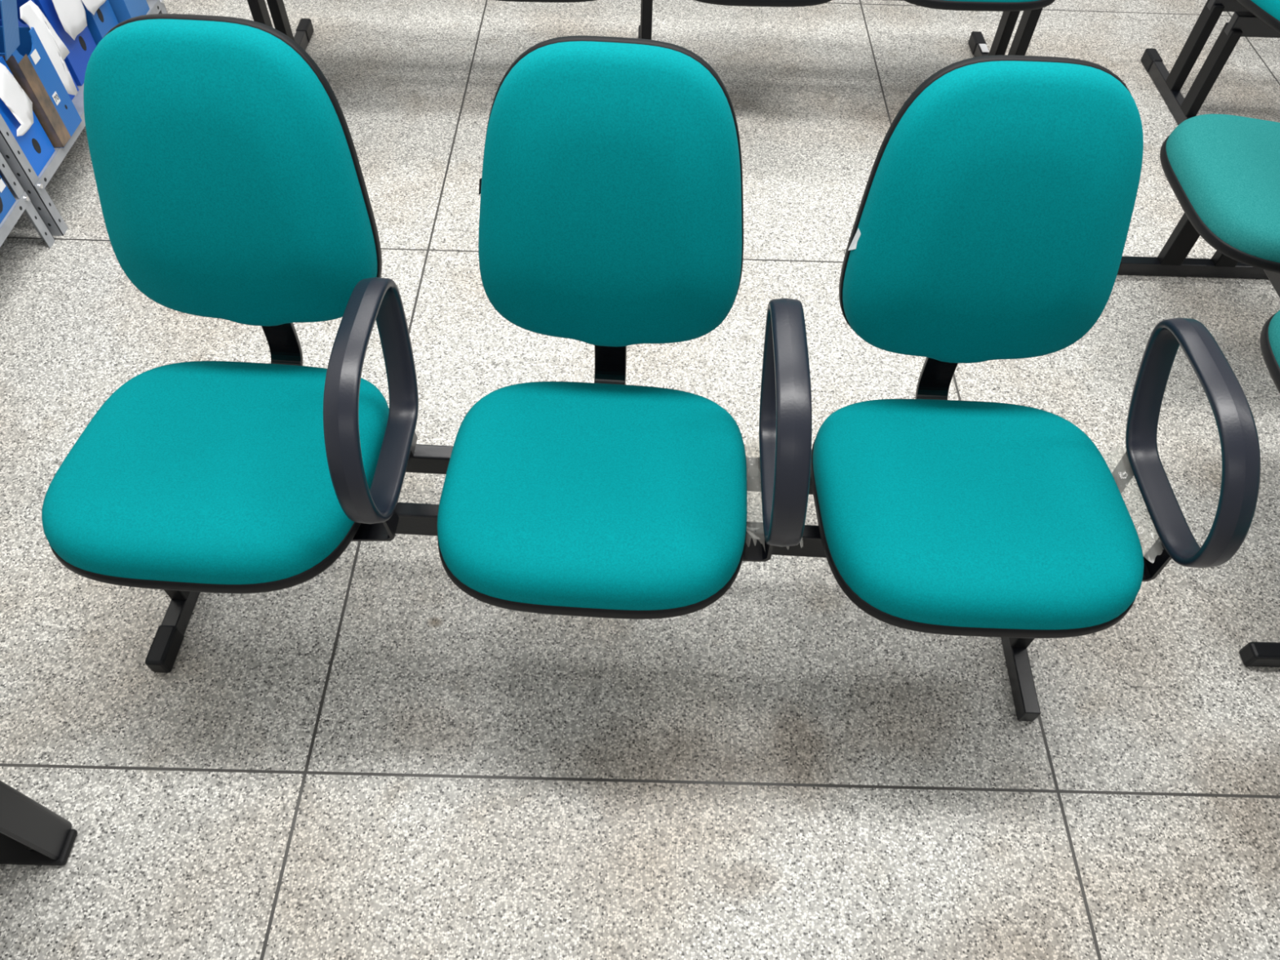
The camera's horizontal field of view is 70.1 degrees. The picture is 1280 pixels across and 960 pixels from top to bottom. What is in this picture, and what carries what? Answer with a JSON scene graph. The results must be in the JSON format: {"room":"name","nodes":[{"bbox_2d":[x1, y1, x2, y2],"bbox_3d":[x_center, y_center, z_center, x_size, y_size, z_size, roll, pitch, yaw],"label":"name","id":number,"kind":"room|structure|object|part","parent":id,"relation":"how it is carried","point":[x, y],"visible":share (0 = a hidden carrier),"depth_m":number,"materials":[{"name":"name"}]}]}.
{"room":"waiting room","nodes":[
{"label":"waiting room","id":0,"kind":"room"},
{"bbox_2d":[0,0,1279,959],"bbox_3d":[0.459,-1.084,2.757,10.000,0.001,10.000,2,54,0],"label":"floor","id":1,"kind":"structure","parent":0,"point":[370,757],"depth_m":1.68,"materials":[{"name":"stone"}]},
{"bbox_2d":[0,151,55,248],"bbox_3d":[-1.669,-0.518,1.696,0.329,0.950,0.961,2,54,0],"label":"steel shelf","id":2,"kind":"object","parent":1,"relation":"on","point":[23,202],"visible":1,"depth_m":2.22,"materials":[{"name":"grey metal"}]},
{"bbox_2d":[0,176,15,223],"bbox_3d":[-1.651,-0.706,2.079,0.271,0.250,0.127,2,54,0],"label":"file box","id":3,"kind":"object","parent":2,"relation":"on","point":[7,200],"visible":1,"depth_m":2.18,"materials":[{"name":"blue cardboard"}]},
{"bbox_2d":[0,178,5,192],"bbox_3d":[-1.516,-0.701,2.161,0.001,0.030,0.026,2,54,0],"label":"tag","id":4,"kind":"object","parent":3,"relation":"attached to","point":[2,185],"visible":1,"depth_m":2.17,"materials":[{"name":"white paper"}]},
{"bbox_2d":[0,780,77,865],"bbox_3d":[-1.232,0.681,1.146,0.616,0.445,0.634,2,54,0],"label":"chair leg","id":5,"kind":"object","parent":1,"relation":"on","point":[31,833],"visible":1,"depth_m":1.43,"materials":[{"name":"black metal"}]},
{"bbox_3d":[-0.996,0.595,1.482,0.143,0.014,0.056,2,54,0],"label":"foot plate","id":6,"kind":"part","parent":5,"relation":"part of","materials":[{"name":"black plastic"}]},
{"bbox_2d":[0,0,168,235],"bbox_3d":[-1.638,-1.306,2.272,0.329,0.950,0.958,2,54,0],"label":"steel shelf","id":7,"kind":"object","parent":1,"relation":"on","point":[34,186],"visible":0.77,"depth_m":2.30,"materials":[{"name":"grey metal"}]},
{"bbox_2d":[0,56,54,177],"bbox_3d":[-1.634,-0.877,2.204,0.271,0.250,0.116,2,54,0],"label":"file box","id":8,"kind":"object","parent":7,"relation":"on","point":[35,144],"visible":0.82,"depth_m":2.25,"materials":[{"name":"blue plastic"}]},
{"bbox_2d":[0,62,33,136],"bbox_3d":[-1.480,-0.906,2.148,0.007,0.169,0.112,2,54,0],"label":"paper sheet","id":9,"kind":"object","parent":8,"relation":"hanging from","point":[11,93],"visible":1,"depth_m":2.16,"materials":[{"name":"white paper"}]},
{"bbox_3d":[-1.506,-0.929,2.000,0.032,0.950,0.032,2,54,0],"label":"post","id":10,"kind":"part","parent":7,"relation":"part of","materials":[{"name":"grey metal"}]},
{"bbox_2d":[0,0,79,100],"bbox_3d":[-1.673,-1.102,2.368,0.271,0.250,0.115,2,54,0],"label":"file box","id":11,"kind":"object","parent":7,"relation":"on","point":[21,23],"visible":0.16,"depth_m":2.32,"materials":[{"name":"blue plastic"}]},
{"bbox_2d":[52,0,87,39],"bbox_3d":[-1.507,-1.250,2.404,0.008,0.153,0.130,2,54,0],"label":"paper sheet","id":12,"kind":"object","parent":11,"relation":"hanging from","point":[71,14],"visible":1,"depth_m":2.42,"materials":[{"name":"white paper"}]},
{"bbox_2d":[0,0,81,147],"bbox_3d":[-1.581,-1.010,2.217,0.333,0.390,0.152,2,54,0],"label":"binder","id":13,"kind":"object","parent":7,"relation":"on","point":[40,81],"visible":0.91,"depth_m":2.25,"materials":[{"name":"blue plastic"}]},
{"bbox_2d":[30,48,40,64],"bbox_3d":[-1.476,-1.033,2.227,0.001,0.024,0.030,2,54,0],"label":"tag","id":14,"kind":"object","parent":13,"relation":"attached to","point":[35,56],"visible":1,"depth_m":2.23,"materials":[{"name":"white paper"}]},
{"bbox_3d":[-1.480,-0.978,2.283,0.003,0.250,0.122,2,54,0],"label":"panel","id":15,"kind":"part","parent":13,"relation":"part of","materials":[{"name":"blue plastic"}]},
{"bbox_2d":[19,0,77,95],"bbox_3d":[-1.480,-1.083,2.300,0.009,0.248,0.115,2,54,0],"label":"paper sheet","id":16,"kind":"object","parent":13,"relation":"hanging from","point":[31,14],"visible":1,"depth_m":2.29,"materials":[{"name":"white paper"}]},
{"bbox_2d":[52,91,60,105],"bbox_3d":[-1.478,-0.967,2.310,0.001,0.026,0.022,2,54,0],"label":"tag","id":17,"kind":"object","parent":13,"relation":"attached to","point":[55,95],"visible":1,"depth_m":2.31,"materials":[{"name":"white paper"}]},
{"bbox_2d":[33,0,96,85],"bbox_3d":[-1.670,-1.225,2.458,0.271,0.250,0.150,2,54,0],"label":"file box","id":18,"kind":"object","parent":7,"relation":"on","point":[81,49],"visible":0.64,"depth_m":2.48,"materials":[{"name":"blue plastic"}]},
{"bbox_2d":[81,0,118,45],"bbox_3d":[-1.652,-1.346,2.546,0.271,0.250,0.110,2,54,0],"label":"file box","id":19,"kind":"object","parent":7,"relation":"on","point":[104,20],"visible":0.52,"depth_m":2.58,"materials":[{"name":"blue plastic"}]},
{"bbox_2d":[81,0,106,14],"bbox_3d":[-1.502,-1.340,2.503,0.008,0.092,0.144,2,54,0],"label":"paper sheet","id":20,"kind":"object","parent":19,"relation":"hanging from","point":[92,6],"visible":1,"depth_m":2.50,"materials":[{"name":"white paper"}]},
{"bbox_3d":[-1.519,-1.342,2.547,0.003,0.250,0.110,2,54,0],"label":"panel","id":21,"kind":"part","parent":19,"relation":"part of","materials":[{"name":"blue plastic"}]},
{"bbox_2d":[108,0,149,23],"bbox_3d":[-1.621,-1.431,2.665,0.270,0.160,0.120,2,54,0],"label":"file box","id":22,"kind":"object","parent":7,"relation":"on","point":[123,10],"visible":0.22,"depth_m":2.67,"materials":[{"name":"blue plastic"}]},
{"bbox_3d":[-1.488,-1.428,2.666,0.003,0.160,0.120,2,54,0],"label":"panel","id":23,"kind":"part","parent":22,"relation":"part of","materials":[{"name":"blue plastic"}]},
{"bbox_3d":[-1.489,-1.676,2.546,0.032,0.950,0.032,2,54,0],"label":"post","id":24,"kind":"part","parent":7,"relation":"part of","materials":[{"name":"grey metal"}]},
{"bbox_2d":[41,13,1260,721],"bbox_3d":[-0.039,-0.089,1.438,1.717,0.934,0.630,3,54,1],"label":"bench","id":25,"kind":"object","parent":1,"relation":"on","point":[993,217],"visible":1,"depth_m":1.31,"materials":[{"name":"teal fabric"}]},
{"bbox_3d":[-0.860,0.072,1.669,0.030,0.264,0.195,3,54,1],"label":"leg","id":26,"kind":"part","parent":25,"relation":"part of","materials":[{"name":"black paint"}]},
{"bbox_3d":[-0.649,-0.008,1.450,0.473,0.072,0.440,4,54,1],"label":"seat edge trim","id":27,"kind":"part","parent":25,"relation":"part of","materials":[{"name":"black plastic"}]},
{"bbox_3d":[-0.648,-0.030,1.425,0.470,0.106,0.437,4,54,1],"label":"seat","id":28,"kind":"part","parent":25,"relation":"part of","materials":[{"name":"teal fabric"}]},
{"bbox_3d":[-0.618,-0.430,1.368,0.409,0.444,0.178,3,54,1],"label":"backrest","id":29,"kind":"part","parent":25,"relation":"part of","materials":[{"name":"teal fabric"}]},
{"bbox_3d":[-0.382,-0.113,1.313,0.046,0.238,0.334,-1,54,4],"label":"armrest","id":30,"kind":"part","parent":25,"relation":"part of","materials":[{"name":"black plastic"}]},
{"bbox_3d":[-0.068,0.005,1.415,0.470,0.106,0.437,3,54,1],"label":"seat","id":31,"kind":"part","parent":25,"relation":"part of","materials":[{"name":"teal fabric"}]},
{"bbox_3d":[-0.069,0.027,1.441,0.473,0.072,0.440,3,54,1],"label":"seat edge trim","id":32,"kind":"part","parent":25,"relation":"part of","materials":[{"name":"black plastic"}]},
{"bbox_3d":[-0.045,-0.395,1.358,0.409,0.444,0.178,4,54,1],"label":"backrest","id":33,"kind":"part","parent":25,"relation":"part of","materials":[{"name":"teal fabric"}]},
{"bbox_3d":[0.205,-0.081,1.306,0.046,0.238,0.334,1,54,2],"label":"armrest","id":34,"kind":"part","parent":25,"relation":"part of","materials":[{"name":"black plastic"}]},
{"bbox_3d":[0.511,0.056,1.436,0.473,0.072,0.440,2,54,0],"label":"seat edge trim","id":35,"kind":"part","parent":25,"relation":"part of","materials":[{"name":"black plastic"}]},
{"bbox_3d":[0.512,0.034,1.411,0.470,0.106,0.437,2,54,0],"label":"seat","id":36,"kind":"part","parent":25,"relation":"part of","materials":[{"name":"teal fabric"}]},
{"bbox_3d":[0.526,-0.367,1.354,0.409,0.444,0.178,2,54,0],"label":"backrest","id":37,"kind":"part","parent":25,"relation":"part of","materials":[{"name":"teal fabric"}]},
{"bbox_3d":[0.713,0.159,1.649,0.030,0.264,0.195,3,54,1],"label":"leg","id":38,"kind":"part","parent":25,"relation":"part of","materials":[{"name":"black paint"}]},
{"bbox_3d":[0.781,-0.052,1.300,0.046,0.238,0.334,-1,54,2],"label":"armrest","id":39,"kind":"part","parent":25,"relation":"part of","materials":[{"name":"black plastic"}]},
{"bbox_2d":[247,0,1055,57],"bbox_3d":[0.024,-1.502,2.471,2.235,0.934,0.624,0,54,-1],"label":"bench","id":40,"kind":"object","parent":1,"relation":"on","point":[1032,9],"visible":0.58,"depth_m":2.59,"materials":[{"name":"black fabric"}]},
{"bbox_3d":[-1.082,-1.353,2.678,0.030,0.302,0.195,0,54,-1],"label":"leg","id":41,"kind":"part","parent":40,"relation":"part of","materials":[{"name":"black paint"}]},
{"bbox_3d":[-0.263,-1.389,2.468,0.473,0.072,0.440,0,54,-1],"label":"seat edge trim","id":42,"kind":"part","parent":40,"relation":"part of","materials":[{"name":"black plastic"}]},
{"bbox_3d":[0.017,-1.343,2.702,0.030,0.302,0.195,0,54,-1],"label":"leg","id":43,"kind":"part","parent":40,"relation":"part of","materials":[{"name":"black paint"}]},
{"bbox_3d":[0.309,-1.384,2.481,0.473,0.072,0.440,0,54,-1],"label":"seat edge trim","id":44,"kind":"part","parent":40,"relation":"part of","materials":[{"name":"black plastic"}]},
{"bbox_3d":[0.881,-1.379,2.493,0.473,0.072,0.440,0,54,-1],"label":"seat edge trim","id":45,"kind":"part","parent":40,"relation":"part of","materials":[{"name":"black plastic"}]},
{"bbox_3d":[0.881,-1.401,2.468,0.470,0.106,0.437,0,54,-1],"label":"seat","id":46,"kind":"part","parent":40,"relation":"part of","materials":[{"name":"teal fabric"}]},
{"bbox_3d":[1.117,-1.334,2.726,0.030,0.302,0.195,0,54,-1],"label":"leg","id":47,"kind":"part","parent":40,"relation":"part of","materials":[{"name":"black paint"}]},
{"bbox_2d":[1117,113,1279,666],"bbox_3d":[1.419,0.073,1.361,0.624,0.934,2.235,2,54,0],"label":"bench","id":48,"kind":"object","parent":1,"relation":"on","point":[1223,171],"visible":0.94,"depth_m":1.86,"materials":[{"name":"teal fabric"}]},
{"bbox_3d":[1.439,-0.638,2.252,0.195,0.263,0.030,2,54,0],"label":"leg","id":49,"kind":"part","parent":48,"relation":"part of","materials":[{"name":"black paint"}]},
{"bbox_3d":[1.340,-0.581,1.924,0.440,0.072,0.473,2,54,0],"label":"seat edge trim","id":50,"kind":"part","parent":48,"relation":"part of","materials":[{"name":"black plastic"}]},
{"bbox_3d":[1.344,-0.600,1.896,0.437,0.106,0.470,2,54,0],"label":"seat","id":51,"kind":"part","parent":48,"relation":"part of","materials":[{"name":"teal fabric"}]},
{"bbox_3d":[1.330,-0.119,1.586,0.440,0.072,0.473,2,54,0],"label":"seat edge trim","id":52,"kind":"part","parent":48,"relation":"part of","materials":[{"name":"black plastic"}]},
{"bbox_3d":[1.334,-0.139,1.559,0.437,0.106,0.470,2,54,0],"label":"seat","id":53,"kind":"part","parent":48,"relation":"part of","materials":[{"name":"teal fabric"}]},
{"bbox_2d":[1141,0,1279,124],"bbox_3d":[2.168,-1.366,2.432,1.099,0.934,0.696,2,54,0],"label":"bench","id":54,"kind":"object","parent":1,"relation":"on","point":[1250,18],"visible":0.76,"depth_m":2.67,"materials":[{"name":"black metal"}]},
{"bbox_3d":[1.665,-1.248,2.703,0.030,0.263,0.195,2,54,0],"label":"leg","id":55,"kind":"part","parent":54,"relation":"part of","materials":[{"name":"black paint"}]},
{"bbox_3d":[1.852,-1.229,2.411,0.473,0.072,0.440,2,54,0],"label":"seat edge trim","id":56,"kind":"part","parent":54,"relation":"part of","materials":[{"name":"black plastic"}]},
{"bbox_3d":[1.853,-1.251,2.385,0.470,0.106,0.436,2,54,0],"label":"seat","id":57,"kind":"part","parent":54,"relation":"part of","materials":[{"name":"teal fabric"}]}
]}

